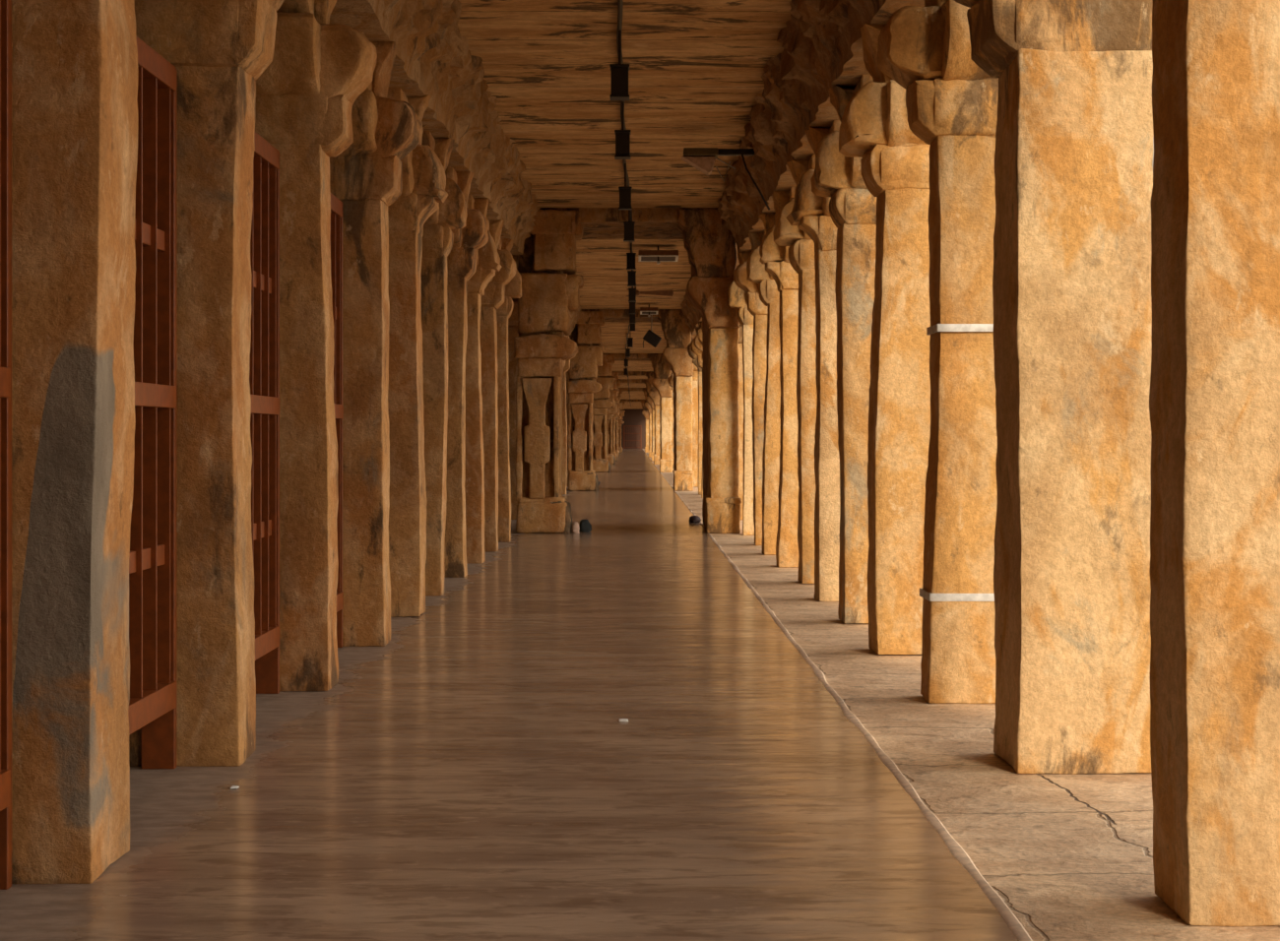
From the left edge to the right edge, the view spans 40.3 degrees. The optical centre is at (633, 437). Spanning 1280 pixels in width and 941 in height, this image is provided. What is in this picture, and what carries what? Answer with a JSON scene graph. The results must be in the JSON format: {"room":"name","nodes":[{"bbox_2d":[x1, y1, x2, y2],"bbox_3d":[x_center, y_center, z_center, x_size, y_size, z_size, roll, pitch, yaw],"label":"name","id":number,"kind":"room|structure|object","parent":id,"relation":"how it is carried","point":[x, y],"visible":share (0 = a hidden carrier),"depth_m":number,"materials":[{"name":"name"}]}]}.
{"room":"house of worship","nodes":[
{"label":"house of worship","id":0,"kind":"room"},
{"bbox_2d":[0,448,1018,940],"bbox_3d":[-2.015,1.650,109.500,6.370,0.300,225.000,0,0,0],"label":"floor","id":1,"kind":"structure","parent":0,"point":[475,774],"depth_m":7.32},
{"bbox_2d":[0,0,11,890],"bbox_3d":[-2.140,-0.085,4.935,0.160,3.170,1.774,0,0,0],"label":"metal gate","id":2,"kind":"object","parent":1,"relation":"on","point":[5,5],"visible":1,"depth_m":5.78,"materials":[{"name":"red paint"}]},
{"bbox_2d":[11,0,138,884],"bbox_3d":[-2.069,-0.683,6.088,1.048,4.386,1.048,0,0,42],"label":"stone pillar","id":3,"kind":"structure","parent":1,"relation":"on","point":[75,114],"depth_m":5.85,"materials":[{"name":"stone"}]},
{"bbox_2d":[128,35,176,768],"bbox_3d":[-2.140,-0.085,7.140,0.160,3.170,1.564,0,0,0],"label":"metal gate","id":4,"kind":"object","parent":1,"relation":"on","point":[153,530],"visible":0.4,"depth_m":7.58,"materials":[{"name":"brown metal"}]},
{"bbox_2d":[128,0,284,767],"bbox_3d":[-2.105,-0.684,8.147,1.035,4.370,1.029,0,0,0],"label":"stone pillar","id":5,"kind":"structure","parent":1,"relation":"on","point":[218,50],"depth_m":7.98,"materials":[{"name":"brown stone"}]},
{"bbox_2d":[249,131,279,694],"bbox_3d":[-2.140,-0.085,9.310,0.160,3.170,1.844,0,0,0],"label":"metal gate","id":6,"kind":"object","parent":1,"relation":"on","point":[264,364],"visible":0.36,"depth_m":9.91,"materials":[{"name":"brown metal"}]},
{"bbox_2d":[255,0,377,691],"bbox_3d":[-2.073,-0.681,10.435,0.967,4.378,0.954,0,0,43],"label":"stone pillar","id":7,"kind":"structure","parent":1,"relation":"on","point":[305,97],"depth_m":10.27,"materials":[{"name":"brown stone"}]},
{"bbox_2d":[329,192,343,647],"bbox_3d":[-2.140,-0.085,11.550,0.160,3.170,1.824,0,0,0],"label":"metal gate","id":8,"kind":"object","parent":1,"relation":"on","point":[336,232],"visible":0.14,"depth_m":12.34,"materials":[{"name":"brown metal"}]},
{"bbox_2d":[329,30,421,646],"bbox_3d":[-2.087,-0.681,12.676,1.038,4.364,1.003,0,0,0],"label":"stone pillar","id":9,"kind":"structure","parent":1,"relation":"on","point":[366,176],"depth_m":12.49,"materials":[{"name":"brown stone"}]},
{"bbox_2d":[386,87,447,617],"bbox_3d":[-2.069,-0.683,14.697,0.963,4.372,1.053,0,0,0],"label":"stone pillar","id":10,"kind":"structure","parent":1,"relation":"on","point":[422,172],"depth_m":14.51,"materials":[{"name":"brown stone"}]},
{"bbox_2d":[420,130,467,595],"bbox_3d":[-2.074,-0.673,16.660,0.932,4.365,0.956,0,0,44],"label":"stone pillar","id":11,"kind":"structure","parent":1,"relation":"on","point":[437,237],"depth_m":16.48,"materials":[{"name":"brown stone"}]},
{"bbox_2d":[444,166,488,577],"bbox_3d":[-2.087,-0.678,18.786,1.028,4.371,1.005,0,0,0],"label":"stone pillar","id":12,"kind":"structure","parent":1,"relation":"on","point":[462,259],"depth_m":18.62,"materials":[{"name":"brown stone"}]},
{"bbox_2d":[464,193,502,564],"bbox_3d":[-2.082,-0.684,20.875,0.945,4.376,0.976,0,0,0],"label":"stone pillar","id":13,"kind":"structure","parent":1,"relation":"on","point":[487,257],"depth_m":20.69,"materials":[{"name":"brown stone"}]},
{"bbox_2d":[479,217,516,552],"bbox_3d":[-2.085,-0.675,22.979,1.064,4.367,1.000,0,0,0],"label":"stone pillar","id":14,"kind":"structure","parent":1,"relation":"on","point":[493,297],"depth_m":22.82,"materials":[{"name":"brown stone"}]},
{"bbox_2d":[496,238,521,542],"bbox_3d":[-2.076,-0.685,25.068,0.968,4.377,0.985,0,0,0],"label":"stone pillar","id":15,"kind":"structure","parent":1,"relation":"on","point":[513,288],"depth_m":24.89,"materials":[{"name":"brown stone"}]},
{"bbox_2d":[508,298,518,519],"bbox_3d":[-2.077,-0.676,31.800,1.179,4.348,1.006,0,0,0],"label":"stone pillar","id":16,"kind":"structure","parent":1,"relation":"on","point":[513,320],"depth_m":31.63,"materials":[{"name":"brown stone"}]},
{"bbox_2d":[513,209,584,533],"bbox_3d":[-1.312,-1.014,27.619,1.085,5.085,1.104,0,0,0],"label":"pier","id":17,"kind":"object","parent":1,"relation":"on","point":[550,286],"visible":0.96,"depth_m":27.19,"materials":[{"name":"brown stone"}]},
{"bbox_2d":[565,370,569,486],"bbox_3d":[-2.077,-0.676,53.000,1.179,4.348,1.006,0,0,0],"label":"stone pillar","id":18,"kind":"structure","parent":1,"relation":"on","point":[567,372],"depth_m":52.83,"materials":[{"name":"brown stone"}]},
{"bbox_2d":[562,354,575,494],"bbox_3d":[-2.080,-0.681,45.515,1.197,4.361,1.006,0,0,0],"label":"stone pillar","id":19,"kind":"structure","parent":1,"relation":"on","point":[566,367],"depth_m":45.35,"materials":[{"name":"brown stone"}]},
{"bbox_2d":[571,521,579,533],"bbox_3d":[-0.902,1.415,27.299,0.134,0.170,0.166,0,0,-18],"label":"crumpled bag","id":20,"kind":"object","parent":1,"relation":"on","point":[575,529],"visible":1,"depth_m":27.24,"materials":[{"name":"beige fabric"}]},
{"bbox_2d":[578,519,591,532],"bbox_3d":[-0.755,1.400,27.608,0.214,0.200,0.209,0,0,0],"label":"cloth bundle","id":21,"kind":"object","parent":1,"relation":"on","point":[585,526],"visible":0.97,"depth_m":27.52,"materials":[{"name":"black fabric"}]},
{"bbox_2d":[567,310,605,491],"bbox_3d":[-1.312,-1.014,49.169,1.085,5.085,1.104,0,0,0],"label":"pier","id":22,"kind":"object","parent":1,"relation":"on","point":[582,386],"visible":0.95,"depth_m":48.75,"materials":[{"name":"brown stone"}]},
{"bbox_2d":[592,354,615,472],"bbox_3d":[-1.312,-1.014,74.869,1.085,5.085,1.104,0,0,0],"label":"pier","id":23,"kind":"object","parent":1,"relation":"on","point":[601,405],"visible":0.64,"depth_m":74.44,"materials":[{"name":"brown stone"}]},
{"bbox_2d":[606,372,619,464],"bbox_3d":[-1.314,-1.014,95.270,1.079,5.085,1.101,0,0,0],"label":"pier","id":24,"kind":"object","parent":1,"relation":"on","point":[613,394],"visible":0.48,"depth_m":94.86,"materials":[{"name":"brown stone"}]},
{"bbox_2d":[612,380,620,461],"bbox_3d":[-1.314,-1.014,108.470,1.079,5.085,1.101,0,0,0],"label":"pier","id":25,"kind":"object","parent":1,"relation":"on","point":[616,403],"visible":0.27,"depth_m":108.05,"materials":[{"name":"brown stone"}]},
{"bbox_2d":[614,388,622,457],"bbox_3d":[-1.314,-1.014,127.470,1.079,5.085,1.101,0,0,0],"label":"pier","id":26,"kind":"object","parent":1,"relation":"on","point":[618,417],"visible":0.3,"depth_m":127.06,"materials":[{"name":"brown stone"}]},
{"bbox_2d":[617,399,625,452],"bbox_3d":[-1.314,-1.014,166.470,1.079,5.085,1.101,0,0,0],"label":"pier","id":27,"kind":"object","parent":1,"relation":"on","point":[621,413],"visible":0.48,"depth_m":166.05,"materials":[{"name":"brown stone"}]},
{"bbox_2d":[623,425,641,448],"bbox_3d":[-0.100,0.000,220.600,2.320,3.000,0.100,0,0,0],"label":"metal gate","id":28,"kind":"object","parent":1,"relation":"on","point":[624,433],"visible":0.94,"depth_m":220.57,"materials":[{"name":"brown metal"}]},
{"bbox_2d":[688,515,701,522],"bbox_3d":[1.087,1.440,30.590,0.232,0.120,0.269,0,0,0],"label":"stone","id":29,"kind":"object","parent":1,"relation":"on","point":[693,519],"visible":1,"depth_m":30.51,"materials":[{"name":"stone"}]},
{"bbox_2d":[457,0,791,408],"bbox_3d":[-1.000,-3.720,109.500,8.400,0.300,225.000,0,0,0],"label":"ceiling","id":30,"kind":"structure","parent":0,"point":[696,67],"depth_m":18.64,"materials":[{"name":"brown wood"}]},
{"bbox_2d":[328,0,540,255],"bbox_3d":[-1.898,-3.264,12.100,1.130,0.849,30.203,0,0,0],"label":"beam","id":31,"kind":"structure","parent":30,"relation":"attached to","point":[432,58],"depth_m":15.86,"materials":[{"name":"stone"}]},
{"bbox_2d":[512,255,580,335],"bbox_3d":[-1.909,-3.255,39.450,1.044,0.830,18.502,0,0,0],"label":"trim","id":32,"kind":"structure","parent":30,"relation":"attached to","point":[574,315],"depth_m":46.76,"materials":[{"name":"stone"}]},
{"bbox_2d":[602,353,652,361],"bbox_3d":[0.000,-3.474,75.625,3.222,0.266,2.382,0,0,0],"label":"beam","id":33,"kind":"structure","parent":30,"relation":"attached to","point":[617,356],"depth_m":74.46,"materials":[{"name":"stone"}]},
{"bbox_2d":[539,207,717,239],"bbox_3d":[-0.002,-3.473,28.415,3.236,0.268,2.463,0,0,0],"label":"trim","id":34,"kind":"structure","parent":30,"relation":"attached to","point":[597,223],"depth_m":27.27,"materials":[{"name":"stone"}]},
{"bbox_2d":[580,309,680,322],"bbox_3d":[-0.003,-3.475,49.967,3.231,0.264,2.460,0,0,0],"label":"beam","id":35,"kind":"structure","parent":30,"relation":"attached to","point":[610,315],"depth_m":48.76,"materials":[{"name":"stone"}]},
{"bbox_2d":[618,387,643,391],"bbox_3d":[-0.007,-3.476,127.821,3.224,0.269,1.570,0,0,0],"label":"trim","id":36,"kind":"structure","parent":30,"relation":"attached to","point":[623,389],"depth_m":127.06,"materials":[{"name":"stone"}]},
{"bbox_2d":[612,371,651,376],"bbox_3d":[0.002,-3.473,95.423,3.216,0.263,1.177,0,0,0],"label":"trim","id":37,"kind":"structure","parent":30,"relation":"attached to","point":[620,373],"depth_m":94.84,"materials":[{"name":"stone"}]},
{"bbox_2d":[617,379,647,383],"bbox_3d":[-0.004,-3.475,108.824,3.228,0.268,1.577,0,0,0],"label":"trim","id":38,"kind":"structure","parent":30,"relation":"attached to","point":[622,381],"depth_m":108.05,"materials":[{"name":"stone"}]},
{"bbox_2d":[624,399,640,402],"bbox_3d":[0.001,-3.472,166.825,3.226,0.271,1.575,0,0,0],"label":"trim","id":39,"kind":"structure","parent":30,"relation":"attached to","point":[625,401],"depth_m":166.05,"materials":[{"name":"stone"}]},
{"bbox_2d":[616,0,633,406],"bbox_3d":[-0.186,-3.370,102.000,0.399,0.342,196.001,0,0,0],"label":"power cable","id":40,"kind":"object","parent":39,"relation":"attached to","point":[619,2],"visible":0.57,"depth_m":15.89,"materials":[{"name":"black rubber"}]},
{"bbox_2d":[609,30,629,100],"bbox_3d":[-0.115,-3.201,15.000,0.168,0.587,0.168,0,0,0],"label":"hanging lantern","id":41,"kind":"object","parent":40,"relation":"hanging from","point":[618,72],"visible":1,"depth_m":14.93,"materials":[{"name":"black metal"}]},
{"bbox_2d":[614,101,631,159],"bbox_3d":[-0.109,-3.201,18.200,0.168,0.587,0.168,0,0,0],"label":"hanging lantern","id":42,"kind":"object","parent":40,"relation":"hanging from","point":[622,137],"visible":1,"depth_m":18.12,"materials":[{"name":"black metal"}]},
{"bbox_2d":[618,163,632,210],"bbox_3d":[-0.101,-3.201,22.300,0.168,0.587,0.168,0,0,0],"label":"hanging lantern","id":43,"kind":"object","parent":40,"relation":"hanging from","point":[624,191],"visible":1,"depth_m":22.23,"materials":[{"name":"black metal"}]},
{"bbox_2d":[625,339,630,357],"bbox_3d":[-0.188,-3.051,60.000,0.168,0.587,0.168,0,0,0],"label":"hanging lantern","id":44,"kind":"object","parent":40,"relation":"hanging from","point":[627,351],"visible":1,"depth_m":59.92,"materials":[{"name":"black metal"}]},
{"bbox_2d":[623,210,635,242],"bbox_3d":[-0.060,-3.201,25.900,0.168,0.587,0.168,0,0,0],"label":"hanging lantern","id":45,"kind":"object","parent":40,"relation":"hanging from","point":[628,225],"visible":1,"depth_m":25.83,"materials":[{"name":"black metal"}]},
{"bbox_2d":[627,337,633,347],"bbox_3d":[-0.090,-3.051,53.500,0.168,0.587,0.168,0,0,0],"label":"hanging lantern","id":46,"kind":"object","parent":40,"relation":"hanging from","point":[630,340],"visible":0.99,"depth_m":53.42,"materials":[{"name":"black metal"}]},
{"bbox_2d":[626,242,636,269],"bbox_3d":[-0.036,-3.201,30.300,0.168,0.587,0.168,0,0,0],"label":"hanging lantern","id":47,"kind":"object","parent":40,"relation":"hanging from","point":[630,257],"visible":0.99,"depth_m":30.22,"materials":[{"name":"black metal"}]},
{"bbox_2d":[627,269,636,286],"bbox_3d":[-0.027,-3.201,33.600,0.168,0.587,0.168,0,0,0],"label":"hanging lantern","id":48,"kind":"object","parent":40,"relation":"hanging from","point":[631,274],"visible":0.98,"depth_m":33.53,"materials":[{"name":"black metal"}]},
{"bbox_2d":[628,286,636,301],"bbox_3d":[-0.020,-3.201,37.400,0.168,0.587,0.168,0,0,0],"label":"hanging lantern","id":49,"kind":"object","parent":40,"relation":"hanging from","point":[631,290],"visible":1,"depth_m":37.32,"materials":[{"name":"black metal"}]},
{"bbox_2d":[629,323,635,331],"bbox_3d":[-0.020,-3.201,47.900,0.168,0.587,0.168,0,0,0],"label":"hanging lantern","id":50,"kind":"object","parent":40,"relation":"hanging from","point":[631,326],"visible":0.6,"depth_m":47.83,"materials":[{"name":"black metal"}]},
{"bbox_2d":[629,301,636,314],"bbox_3d":[-0.020,-3.201,41.200,0.168,0.587,0.168,0,0,0],"label":"hanging lantern","id":51,"kind":"object","parent":40,"relation":"hanging from","point":[631,303],"visible":0.95,"depth_m":41.12,"materials":[{"name":"black metal"}]},
{"bbox_2d":[629,312,636,323],"bbox_3d":[-0.020,-3.201,44.600,0.168,0.587,0.168,0,0,0],"label":"hanging lantern","id":52,"kind":"object","parent":40,"relation":"hanging from","point":[631,316],"visible":0.7,"depth_m":44.53,"materials":[{"name":"black metal"}]},
{"bbox_2d":[640,304,658,317],"bbox_3d":[0.430,-3.410,46.804,0.480,0.421,0.507,0,0,0],"label":"floodlight","id":53,"kind":"object","parent":30,"relation":"hanging from","point":[649,311],"visible":1,"depth_m":46.56,"materials":[{"name":"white metal"}]},
{"bbox_2d":[626,286,673,296],"bbox_3d":[0.369,-3.315,39.198,1.078,0.290,1.699,0,0,0],"label":"ceiling fan","id":54,"kind":"object","parent":30,"relation":"hanging from","point":[654,292],"visible":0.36,"depth_m":39.22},
{"bbox_2d":[642,315,661,347],"bbox_3d":[0.529,-3.015,48.200,0.521,1.093,0.224,0,0,0],"label":"floodlight","id":55,"kind":"object","parent":30,"relation":"hanging from","point":[650,337],"visible":0.98,"depth_m":48.13,"materials":[{"name":"metal"}]},
{"bbox_2d":[638,246,678,264],"bbox_3d":[0.470,-3.411,32.604,0.740,0.418,0.557,0,0,0],"label":"floodlight","id":56,"kind":"object","parent":30,"relation":"hanging from","point":[658,256],"visible":0.99,"depth_m":32.35,"materials":[{"name":"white metal"}]},
{"bbox_2d":[680,244,739,335],"bbox_3d":[1.782,-3.255,39.450,1.048,0.830,18.500,0,0,0],"label":"trim","id":57,"kind":"structure","parent":30,"relation":"attached to","point":[692,315],"depth_m":44.80,"materials":[{"name":"stone"}]},
{"bbox_2d":[716,0,925,253],"bbox_3d":[1.758,-3.255,12.100,1.125,0.830,30.200,0,0,0],"label":"beam","id":58,"kind":"structure","parent":30,"relation":"attached to","point":[822,42],"depth_m":15.82,"materials":[{"name":"stone"}]},
{"bbox_2d":[681,147,769,210],"bbox_3d":[1.067,-2.962,20.173,1.036,0.735,0.314,0,0,5],"label":"lamp","id":59,"kind":"object","parent":58,"relation":"attached to","point":[703,160],"visible":1,"depth_m":20.08,"materials":[{"name":"black metal"}]},
{"bbox_2d":[621,408,645,448],"bbox_3d":[-1.100,-1.035,222.150,8.600,5.670,0.300,0,0,0],"label":"wall","id":60,"kind":"structure","parent":0,"point":[632,416],"depth_m":222.03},
{"bbox_2d":[642,448,1279,940],"bbox_3d":[2.135,1.652,109.500,1.930,0.296,225.000,0,0,0],"label":"floor","id":61,"kind":"structure","parent":0,"point":[1070,857],"depth_m":7.24,"materials":[{"name":"beige stone"}]},
{"bbox_2d":[640,399,648,452],"bbox_3d":[1.193,-1.028,167.478,1.006,5.080,3.072,0,0,0],"label":"pier","id":62,"kind":"object","parent":61,"relation":"on","point":[645,413],"visible":0.59,"depth_m":166.00,"materials":[{"name":"stone"}]},
{"bbox_2d":[642,387,651,457],"bbox_3d":[1.193,-1.028,128.478,1.006,5.080,3.072,0,0,0],"label":"pier","id":63,"kind":"object","parent":61,"relation":"on","point":[647,406],"visible":0.47,"depth_m":127.03,"materials":[{"name":"stone"}]},
{"bbox_2d":[643,380,654,461],"bbox_3d":[1.193,-1.028,109.478,1.006,5.080,3.072,0,0,0],"label":"pier","id":64,"kind":"object","parent":61,"relation":"on","point":[646,382],"visible":0.34,"depth_m":108.05,"materials":[{"name":"stone"}]},
{"bbox_2d":[645,371,660,464],"bbox_3d":[1.193,-1.028,96.278,1.006,5.080,3.072,0,0,0],"label":"pier","id":65,"kind":"object","parent":61,"relation":"on","point":[654,395],"visible":0.45,"depth_m":94.82,"materials":[{"name":"stone"}]},
{"bbox_2d":[648,353,672,472],"bbox_3d":[1.200,-1.028,75.880,1.032,5.080,3.078,0,0,0],"label":"pier","id":66,"kind":"object","parent":61,"relation":"on","point":[662,369],"visible":0.91,"depth_m":74.41,"materials":[{"name":"stone"}]},
{"bbox_2d":[670,374,673,470],"bbox_3d":[2.011,-0.678,78.698,1.152,4.359,1.004,0,0,0],"label":"stone pillar","id":67,"kind":"structure","parent":61,"relation":"on","point":[671,374],"depth_m":78.55,"materials":[{"name":"stone"}]},
{"bbox_2d":[657,309,693,491],"bbox_3d":[1.200,-1.028,50.180,1.032,5.080,3.078,0,0,0],"label":"pier","id":68,"kind":"object","parent":61,"relation":"on","point":[677,336],"visible":0.94,"depth_m":48.73,"materials":[{"name":"stone"}]},
{"bbox_2d":[692,364,698,486],"bbox_3d":[2.015,-0.679,52.999,1.201,4.368,1.001,0,0,0],"label":"stone pillar","id":69,"kind":"structure","parent":61,"relation":"on","point":[694,372],"depth_m":52.84,"materials":[{"name":"stone"}]},
{"bbox_2d":[687,327,703,495],"bbox_3d":[2.015,-0.679,45.514,1.201,4.368,1.001,0,0,0],"label":"stone pillar","id":70,"kind":"structure","parent":61,"relation":"on","point":[691,354],"depth_m":45.35,"materials":[{"name":"stone"}]},
{"bbox_2d":[690,321,703,498],"bbox_3d":[2.005,-0.681,43.229,1.197,4.361,1.006,0,0,0],"label":"stone pillar","id":71,"kind":"structure","parent":61,"relation":"on","point":[693,349],"depth_m":43.05,"materials":[{"name":"stone"}]},
{"bbox_2d":[693,333,703,360],"bbox_3d":[2.011,-0.678,40.941,1.152,4.359,1.004,0,0,0],"label":"stone pillar","id":72,"kind":"structure","parent":61,"relation":"on","point":[697,345],"depth_m":40.74,"materials":[{"name":"stone"}]},
{"bbox_2d":[697,327,703,344],"bbox_3d":[2.009,-0.676,38.657,1.179,4.348,1.006,0,0,0],"label":"stone pillar","id":73,"kind":"structure","parent":61,"relation":"on","point":[699,333],"depth_m":38.45,"materials":[{"name":"stone"}]},
{"bbox_2d":[676,208,741,533],"bbox_3d":[1.200,-1.028,28.630,1.032,5.080,3.078,0,0,0],"label":"pier","id":74,"kind":"object","parent":61,"relation":"on","point":[710,246],"visible":0.91,"depth_m":27.20,"materials":[{"name":"stone"}]},
{"bbox_2d":[727,251,754,535],"bbox_3d":[2.010,-0.682,26.869,1.102,4.367,0.990,0,0,0],"label":"stone pillar","id":75,"kind":"structure","parent":61,"relation":"on","point":[736,295],"depth_m":26.71,"materials":[{"name":"stone"}]},
{"bbox_2d":[738,323,743,519],"bbox_3d":[2.011,-0.678,31.798,1.152,4.359,1.004,0,0,0],"label":"stone pillar","id":76,"kind":"structure","parent":61,"relation":"on","point":[740,393],"depth_m":31.64,"materials":[{"name":"stone"}]},
{"bbox_2d":[733,230,767,545],"bbox_3d":[2.003,-0.686,24.370,1.166,4.374,0.983,0,0,0],"label":"stone pillar","id":77,"kind":"structure","parent":61,"relation":"on","point":[756,308],"depth_m":24.21,"materials":[{"name":"stone"}]},
{"bbox_2d":[746,213,780,555],"bbox_3d":[2.009,-0.675,22.377,1.100,4.356,1.014,0,0,0],"label":"stone pillar","id":78,"kind":"structure","parent":61,"relation":"on","point":[769,295],"depth_m":22.20,"materials":[{"name":"stone"}]},
{"bbox_2d":[759,187,798,568],"bbox_3d":[2.020,-0.674,20.268,1.059,4.361,1.012,0,0,42],"label":"stone pillar","id":79,"kind":"structure","parent":61,"relation":"on","point":[775,258],"depth_m":20.10,"materials":[{"name":"stone"}]},
{"bbox_2d":[772,154,817,583],"bbox_3d":[2.009,-0.685,17.985,1.114,4.380,0.997,0,0,0],"label":"stone pillar","id":80,"kind":"structure","parent":61,"relation":"on","point":[800,253],"depth_m":17.79,"materials":[{"name":"stone"}]},
{"bbox_2d":[786,120,840,601],"bbox_3d":[2.009,-0.679,16.126,1.074,4.377,1.044,0,0,-41],"label":"stone pillar","id":81,"kind":"structure","parent":61,"relation":"on","point":[810,212],"depth_m":15.95,"materials":[{"name":"stone"}]},
{"bbox_2d":[642,449,1032,940],"bbox_3d":[1.177,1.501,112.500,0.084,0.014,217.000,0,0,0],"label":"trim","id":82,"kind":"structure","parent":61,"relation":"on","point":[954,848],"depth_m":7.31,"materials":[{"name":"beige stone"}]},
{"bbox_2d":[810,74,876,624],"bbox_3d":[2.028,-0.681,14.205,1.114,4.375,1.051,0,0,0],"label":"stone pillar","id":83,"kind":"structure","parent":61,"relation":"on","point":[837,176],"depth_m":13.98,"materials":[{"name":"stone"}]},
{"bbox_2d":[838,23,930,654],"bbox_3d":[1.998,-0.680,12.186,1.112,4.366,1.054,0,0,0],"label":"stone pillar","id":84,"kind":"structure","parent":61,"relation":"on","point":[874,128],"depth_m":12.00,"materials":[{"name":"stone"}]},
{"bbox_2d":[877,0,998,703],"bbox_3d":[2.008,-0.684,10.011,1.169,4.377,0.966,0,0,0],"label":"stone pillar","id":85,"kind":"structure","parent":61,"relation":"on","point":[951,102],"depth_m":9.84,"materials":[{"name":"stone"}]},
{"bbox_2d":[954,0,1153,774],"bbox_3d":[2.009,-0.683,8.020,1.223,4.387,1.204,0,0,0],"label":"stone pillar","id":86,"kind":"structure","parent":61,"relation":"on","point":[1074,150],"depth_m":7.77,"materials":[{"name":"stone"}]},
{"bbox_2d":[1149,0,1279,926],"bbox_3d":[2.014,-0.673,5.557,1.122,4.365,1.031,0,0,-40],"label":"stone pillar","id":87,"kind":"structure","parent":61,"relation":"on","point":[1214,393],"depth_m":5.39,"materials":[{"name":"stone"}]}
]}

